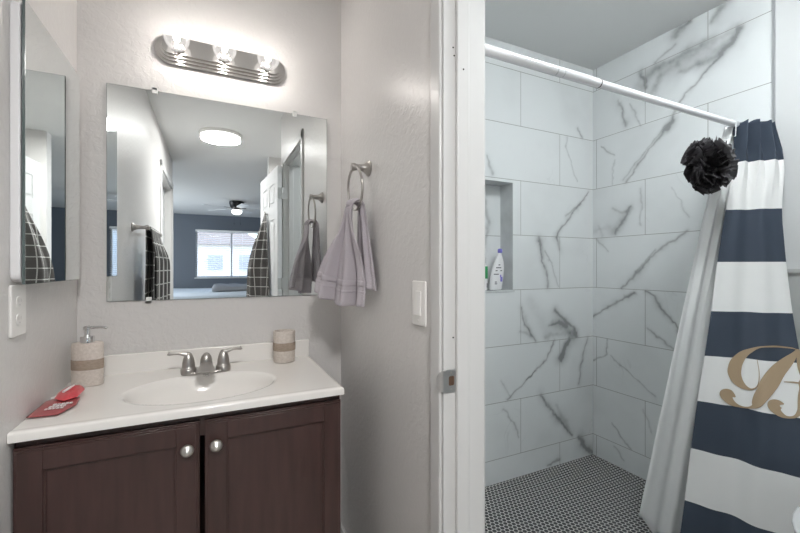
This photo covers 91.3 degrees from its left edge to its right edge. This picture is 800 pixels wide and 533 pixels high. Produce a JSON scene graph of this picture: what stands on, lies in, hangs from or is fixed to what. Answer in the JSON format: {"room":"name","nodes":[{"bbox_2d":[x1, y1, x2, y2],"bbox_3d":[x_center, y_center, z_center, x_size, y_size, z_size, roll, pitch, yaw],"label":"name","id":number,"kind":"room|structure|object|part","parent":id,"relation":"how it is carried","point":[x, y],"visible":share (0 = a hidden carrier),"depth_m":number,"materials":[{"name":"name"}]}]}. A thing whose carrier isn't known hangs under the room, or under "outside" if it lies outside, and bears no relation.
{"room":"bathroom","nodes":[
{"label":"bathroom","id":0,"kind":"room"},
{"bbox_2d":[0,0,76,532],"bbox_3d":[-0.377,-0.020,-0.322,0.120,2.440,3.647,0,0,-26],"label":"wall","id":1,"kind":"structure","parent":0,"point":[35,365],"depth_m":0.99,"materials":[{"name":"white paint"}]},
{"bbox_2d":[8,284,25,337],"bbox_3d":[-0.908,0.104,0.929,0.008,0.122,0.080,0,0,-26],"label":"wall outlet","id":2,"kind":"object","parent":1,"relation":"attached to","point":[16,293],"visible":0.98,"depth_m":0.92,"materials":[{"name":"white plastic"}]},
{"bbox_2d":[16,296,22,307],"bbox_3d":[-0.905,0.084,0.930,0.002,0.028,0.034,0,0,-26],"label":"receptacle","id":3,"kind":"object","parent":2,"relation":"attached to","point":[19,299],"depth_m":0.93,"materials":[{"name":"white plastic"}]},
{"bbox_2d":[16,313,22,325],"bbox_3d":[-0.905,0.126,0.930,0.002,0.028,0.034,0,0,-26],"label":"receptacle","id":4,"kind":"object","parent":2,"relation":"attached to","point":[19,316],"depth_m":0.93,"materials":[{"name":"white plastic"}]},
{"bbox_2d":[10,0,79,284],"bbox_3d":[-0.975,-0.291,1.091,0.027,0.667,0.421,0,0,-26],"label":"medicine cabinet","id":5,"kind":"object","parent":1,"relation":"attached to","point":[44,85],"visible":1,"depth_m":0.99,"materials":[{"name":"silver mirror"}]},
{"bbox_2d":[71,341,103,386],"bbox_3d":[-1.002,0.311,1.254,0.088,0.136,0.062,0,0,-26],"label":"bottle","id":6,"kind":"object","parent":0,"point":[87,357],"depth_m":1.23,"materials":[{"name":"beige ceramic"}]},
{"bbox_2d":[77,0,340,399],"bbox_3d":[-0.742,-0.020,1.593,1.122,2.440,0.120,0,0,-26],"label":"wall","id":7,"kind":"structure","parent":0,"point":[116,39],"depth_m":1.51,"materials":[{"name":"white paint"}]},
{"bbox_2d":[104,339,308,375],"bbox_3d":[-0.750,0.348,1.509,0.793,0.072,0.020,0,0,-26],"label":"backsplash","id":8,"kind":"structure","parent":7,"relation":"attached to","point":[114,364],"depth_m":1.46,"materials":[{"name":"white stone"}]},
{"bbox_2d":[107,83,326,302],"bbox_3d":[-0.679,-0.262,1.551,0.791,0.792,0.011,0,0,-26],"label":"wall mirror","id":9,"kind":"object","parent":7,"relation":"attached to","point":[206,198],"visible":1,"depth_m":1.52,"materials":[{"name":"clear glass"}]},
{"bbox_2d":[154,35,284,84],"bbox_3d":[-0.665,-0.808,1.481,0.465,0.104,0.148,0,0,-26],"label":"vanity light","id":10,"kind":"object","parent":7,"relation":"attached to","point":[174,50],"visible":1,"depth_m":1.50,"materials":[{"name":"silver metal"}]},
{"bbox_2d":[170,39,184,52],"bbox_3d":[-0.811,-0.808,1.427,0.048,0.048,0.024,0,0,-26],"label":"bulb","id":11,"kind":"object","parent":10,"relation":"attached to","point":[175,47],"depth_m":1.43,"materials":[{"name":"white glass"}]},
{"bbox_2d":[217,49,230,62],"bbox_3d":[-0.672,-0.808,1.495,0.048,0.048,0.024,0,0,-26],"label":"bulb","id":12,"kind":"object","parent":10,"relation":"attached to","point":[222,57],"depth_m":1.49,"materials":[{"name":"white glass"}]},
{"bbox_2d":[260,58,272,71],"bbox_3d":[-0.532,-0.808,1.562,0.048,0.048,0.024,0,0,-26],"label":"bulb","id":13,"kind":"object","parent":10,"relation":"attached to","point":[265,66],"depth_m":1.56,"materials":[{"name":"white glass"}]},
{"bbox_2d":[341,0,430,532],"bbox_3d":[0.160,-0.020,1.018,0.125,2.440,1.697,0,0,-26],"label":"wall","id":14,"kind":"structure","parent":0,"point":[386,44],"depth_m":1.28,"materials":[{"name":"white paint"}]},
{"bbox_2d":[341,523,345,532],"bbox_3d":[-0.097,1.173,1.393,0.012,0.055,0.800,0,0,-26],"label":"baseboard","id":15,"kind":"structure","parent":14,"relation":"attached to","point":[342,527],"depth_m":1.71,"materials":[{"name":"grey paint"}]},
{"bbox_2d":[314,198,376,306],"bbox_3d":[-0.191,-0.054,1.421,0.267,0.387,0.119,0,0,18],"label":"hand towel","id":16,"kind":"object","parent":14,"relation":"attached to","point":[346,270],"visible":0.97,"depth_m":1.39,"materials":[{"name":"grey fabric"}]},
{"bbox_2d":[347,160,371,210],"bbox_3d":[-0.146,-0.296,1.428,0.071,0.190,0.164,0,0,-26],"label":"towel ring","id":17,"kind":"object","parent":14,"relation":"attached to","point":[366,167],"visible":0.89,"depth_m":1.42,"materials":[{"name":"silver metal"}]},
{"bbox_3d":[-0.147,-0.362,1.430,0.071,0.058,0.058,0,0,-26],"label":"post","id":18,"kind":"part","parent":17,"relation":"part of","materials":[{"name":"silver metal"}]},
{"bbox_2d":[412,281,426,326],"bbox_3d":[0.051,0.102,1.087,0.011,0.124,0.076,0,0,-26],"label":"light switch","id":19,"kind":"object","parent":14,"relation":"attached to","point":[419,288],"visible":1,"depth_m":1.07,"materials":[{"name":"white plastic"}]},
{"bbox_2d":[431,0,484,532],"bbox_3d":[0.310,0.163,0.698,0.150,2.075,0.781,0,0,-26],"label":"trim","id":20,"kind":"structure","parent":14,"relation":"attached to","point":[457,26],"depth_m":0.99,"materials":[{"name":"grey paint"}]},
{"bbox_3d":[0.118,0.288,0.982,0.054,0.057,0.008,0,0,-15],"label":"strike plate","id":21,"kind":"part","parent":20,"relation":"part of","materials":[{"name":"silver metal"}]},
{"bbox_2d":[485,185,499,289],"bbox_3d":[0.447,-0.168,2.215,0.307,0.600,0.001,0,0,-26],"label":"wall","id":22,"kind":"structure","parent":0,"point":[492,193],"depth_m":2.25,"materials":[{"name":"tile"}]},
{"bbox_2d":[485,36,592,486],"bbox_3d":[0.534,-0.020,2.140,1.522,2.440,0.001,0,0,-26],"label":"wall","id":23,"kind":"structure","parent":0,"point":[539,125],"depth_m":2.27,"materials":[{"name":"tile"}]},
{"bbox_2d":[485,180,514,292],"bbox_3d":[0.471,-0.167,2.166,0.327,0.622,0.109,0,0,-26],"label":"wall niche","id":24,"kind":"object","parent":23,"relation":"in","point":[506,188],"visible":0.45,"depth_m":2.23,"materials":[{"name":"tile"}]},
{"bbox_2d":[485,263,487,290],"bbox_3d":[0.442,0.056,2.130,0.075,0.150,0.037,0,0,-26],"label":"wash bottle","id":25,"kind":"object","parent":24,"relation":"in","point":[486,266],"visible":0.27,"depth_m":2.12,"materials":[{"name":"white plastic"}]},
{"bbox_2d":[489,249,503,289],"bbox_3d":[0.543,0.015,2.194,0.100,0.232,0.049,0,0,-26],"label":"shampoo bottle","id":26,"kind":"object","parent":24,"relation":"in","point":[497,272],"visible":1,"depth_m":2.17,"materials":[{"name":"white plastic"}]},
{"bbox_2d":[485,454,651,532],"bbox_3d":[0.696,1.191,1.804,1.522,0.010,0.747,0,0,-26],"label":"floor","id":27,"kind":"structure","parent":0,"point":[588,494],"depth_m":1.99,"materials":[{"name":"tile"}]},
{"bbox_2d":[485,0,727,69],"bbox_3d":[1.352,-1.290,-2.348,5.840,0.100,9.037,0,0,-26],"label":"ceiling","id":28,"kind":"structure","parent":0,"point":[590,34],"depth_m":1.99,"materials":[{"name":"white paint"}]},
{"bbox_2d":[593,0,771,479],"bbox_3d":[1.409,-0.020,2.075,0.001,2.440,0.876,0,0,-26],"label":"wall","id":29,"kind":"structure","parent":0,"point":[648,217],"depth_m":2.15,"materials":[{"name":"tile"}]},
{"bbox_2d":[485,43,740,127],"bbox_3d":[0.890,-0.605,1.405,1.500,0.042,0.042,0,0,-26],"label":"shower rod","id":30,"kind":"object","parent":29,"relation":"attached to","point":[491,51],"visible":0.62,"depth_m":1.26,"materials":[{"name":"white metal"}]},
{"bbox_2d":[639,125,733,532],"bbox_3d":[1.294,0.290,1.692,0.497,1.780,0.045,0,0,5],"label":"curtain liner","id":31,"kind":"object","parent":30,"relation":"hanging from","point":[662,505],"visible":0.63,"depth_m":1.70,"materials":[{"name":"white plastic"}]},
{"bbox_2d":[680,121,738,194],"bbox_3d":[1.262,-0.454,1.573,0.315,0.336,0.157,0,0,-18],"label":"loofah","id":32,"kind":"object","parent":30,"relation":"hanging from","point":[710,165],"visible":1,"depth_m":1.52,"materials":[{"name":"black"}]},
{"bbox_2d":[680,119,799,532],"bbox_3d":[1.387,0.250,1.512,0.460,1.731,0.321,0,0,-26],"label":"shower curtain","id":33,"kind":"object","parent":30,"relation":"hanging from","point":[743,476],"visible":0.98,"depth_m":1.54,"materials":[{"name":"fabric"}]},
{"bbox_2d":[776,0,799,268],"bbox_3d":[1.599,-0.020,1.828,0.112,2.440,1.727,0,0,-26],"label":"wall","id":34,"kind":"structure","parent":0,"point":[787,11],"depth_m":1.64,"materials":[{"name":"white paint"}]},
{"bbox_2d":[772,0,775,122],"bbox_3d":[1.603,-0.055,1.678,0.012,2.370,0.009,0,0,-26],"label":"trim","id":35,"kind":"structure","parent":34,"relation":"attached to","point":[773,1],"depth_m":1.68,"materials":[{"name":"silver metal"}]},
{"bbox_2d":[787,269,799,348],"bbox_3d":[1.758,0.605,1.347,0.020,1.190,0.713,0,0,-26],"label":"trim","id":36,"kind":"structure","parent":34,"relation":"attached to","point":[793,274],"depth_m":1.61,"materials":[{"name":"wood"}]},
{"bbox_3d":[1.352,1.250,-2.348,5.840,0.100,9.037,0,0,-26],"label":"floor","id":37,"kind":"structure","parent":0,"visible":0},
{"bbox_2d":[13,395,340,532],"bbox_3d":[-0.640,0.802,1.278,0.788,0.795,0.525,0,0,-26],"label":"vanity cabinet","id":38,"kind":"object","parent":37,"relation":"on","point":[276,468],"visible":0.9,"depth_m":1.06,"materials":[{"name":"brown wood"}]},
{"bbox_3d":[-0.725,0.762,0.991,0.386,0.675,0.019,0,0,-26],"label":"door","id":39,"kind":"part","parent":38,"relation":"part of","materials":[{"name":"brown wood"}]},
{"bbox_3d":[-0.725,0.762,0.992,0.276,0.565,0.011,0,0,-26],"label":"door panel","id":40,"kind":"part","parent":38,"relation":"part of","materials":[{"name":"brown wood"}]},
{"bbox_2d":[7,339,343,443],"bbox_3d":[-0.643,0.408,1.287,0.793,0.193,0.512,0,0,-26],"label":"sink","id":41,"kind":"object","parent":38,"relation":"in","point":[138,388],"visible":0.76,"depth_m":1.28,"materials":[{"name":"white stone"}]},
{"bbox_2d":[26,384,84,417],"bbox_3d":[-0.930,0.362,1.072,0.085,0.039,0.202,0,0,-26],"label":"sachet","id":42,"kind":"object","parent":41,"relation":"on","point":[68,397],"visible":1,"depth_m":1.06,"materials":[{"name":"red plastic"}]},
{"bbox_2d":[44,402,72,409],"bbox_3d":[-0.901,0.368,1.032,0.048,0.003,0.042,0,0,-26],"label":"print","id":43,"kind":"object","parent":42,"relation":"on","point":[58,405],"depth_m":1.04,"materials":[{"name":"white"}]},
{"bbox_2d":[62,384,74,392],"bbox_3d":[-0.942,0.347,1.114,0.008,0.009,0.056,0,0,-14],"label":"print","id":44,"kind":"object","parent":42,"relation":"on","point":[70,389],"depth_m":1.11,"materials":[{"name":"white"}]},
{"bbox_2d":[71,325,107,386],"bbox_3d":[-0.998,0.284,1.256,0.097,0.189,0.062,0,0,-26],"label":"soap dispenser","id":45,"kind":"object","parent":41,"relation":"on","point":[87,355],"visible":0.98,"depth_m":1.23,"materials":[{"name":"beige ceramic"}]},
{"bbox_2d":[167,346,242,376],"bbox_3d":[-0.677,0.336,1.365,0.243,0.088,0.134,0,0,-26],"label":"faucet","id":46,"kind":"object","parent":41,"relation":"on","point":[206,367],"visible":1,"depth_m":1.37,"materials":[{"name":"silver metal"}]},
{"bbox_3d":[-0.773,0.306,1.360,0.067,0.028,0.017,0,0,-30],"label":"lever","id":47,"kind":"part","parent":46,"relation":"part of","materials":[{"name":"silver metal"}]},
{"bbox_3d":[-0.745,0.338,1.378,0.051,0.072,0.051,0,0,-26],"label":"handle","id":48,"kind":"part","parent":46,"relation":"part of","materials":[{"name":"silver metal"}]},
{"bbox_3d":[-0.677,0.342,1.365,0.058,0.067,0.134,0,0,-26],"label":"spout","id":49,"kind":"part","parent":46,"relation":"part of","materials":[{"name":"silver metal"}]},
{"bbox_3d":[-0.695,0.375,1.402,0.160,0.010,0.048,0,0,-26],"label":"plate","id":50,"kind":"part","parent":46,"relation":"part of","materials":[{"name":"silver metal"}]},
{"bbox_3d":[-0.644,0.338,1.427,0.051,0.072,0.051,0,0,-26],"label":"handle","id":51,"kind":"part","parent":46,"relation":"part of","materials":[{"name":"silver metal"}]},
{"bbox_3d":[-0.613,0.306,1.437,0.067,0.028,0.017,0,0,-21],"label":"lever","id":52,"kind":"part","parent":46,"relation":"part of","materials":[{"name":"silver metal"}]},
{"bbox_2d":[273,329,295,362],"bbox_3d":[-0.464,0.318,1.569,0.087,0.122,0.087,0,0,-26],"label":"tumbler","id":53,"kind":"object","parent":41,"relation":"on","point":[284,343],"visible":1,"depth_m":1.53,"materials":[{"name":"beige ceramic"}]},
{"bbox_3d":[-0.553,0.802,1.096,0.788,0.795,0.018,0,0,-26],"label":"frame","id":54,"kind":"part","parent":38,"relation":"part of","materials":[{"name":"brown wood"}]},
{"bbox_3d":[-0.566,0.488,1.040,0.033,0.033,0.031,0,0,-26],"label":"knob","id":55,"kind":"part","parent":38,"relation":"part of","materials":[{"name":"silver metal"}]},
{"bbox_3d":[-0.503,0.488,1.070,0.033,0.033,0.031,0,0,-26],"label":"knob","id":56,"kind":"part","parent":38,"relation":"part of","materials":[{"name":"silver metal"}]},
{"bbox_3d":[-0.364,0.762,1.165,0.388,0.675,0.019,0,0,-26],"label":"door","id":57,"kind":"part","parent":38,"relation":"part of","materials":[{"name":"brown wood"}]},
{"bbox_3d":[-0.365,0.762,1.166,0.278,0.565,0.011,0,0,-26],"label":"door panel","id":58,"kind":"part","parent":38,"relation":"part of","materials":[{"name":"brown wood"}]},
{"bbox_3d":[1.067,1.198,1.041,1.530,0.004,0.770,0,0,-26],"label":"floor","id":59,"kind":"structure","parent":0,"visible":0},
{"bbox_2d":[792,506,799,532],"bbox_3d":[1.450,0.812,1.125,0.722,0.774,0.420,0,0,-26],"label":"toilet","id":60,"kind":"object","parent":59,"relation":"on","point":[796,515],"visible":1,"depth_m":1.17,"materials":[{"name":"white ceramic"}]}
]}

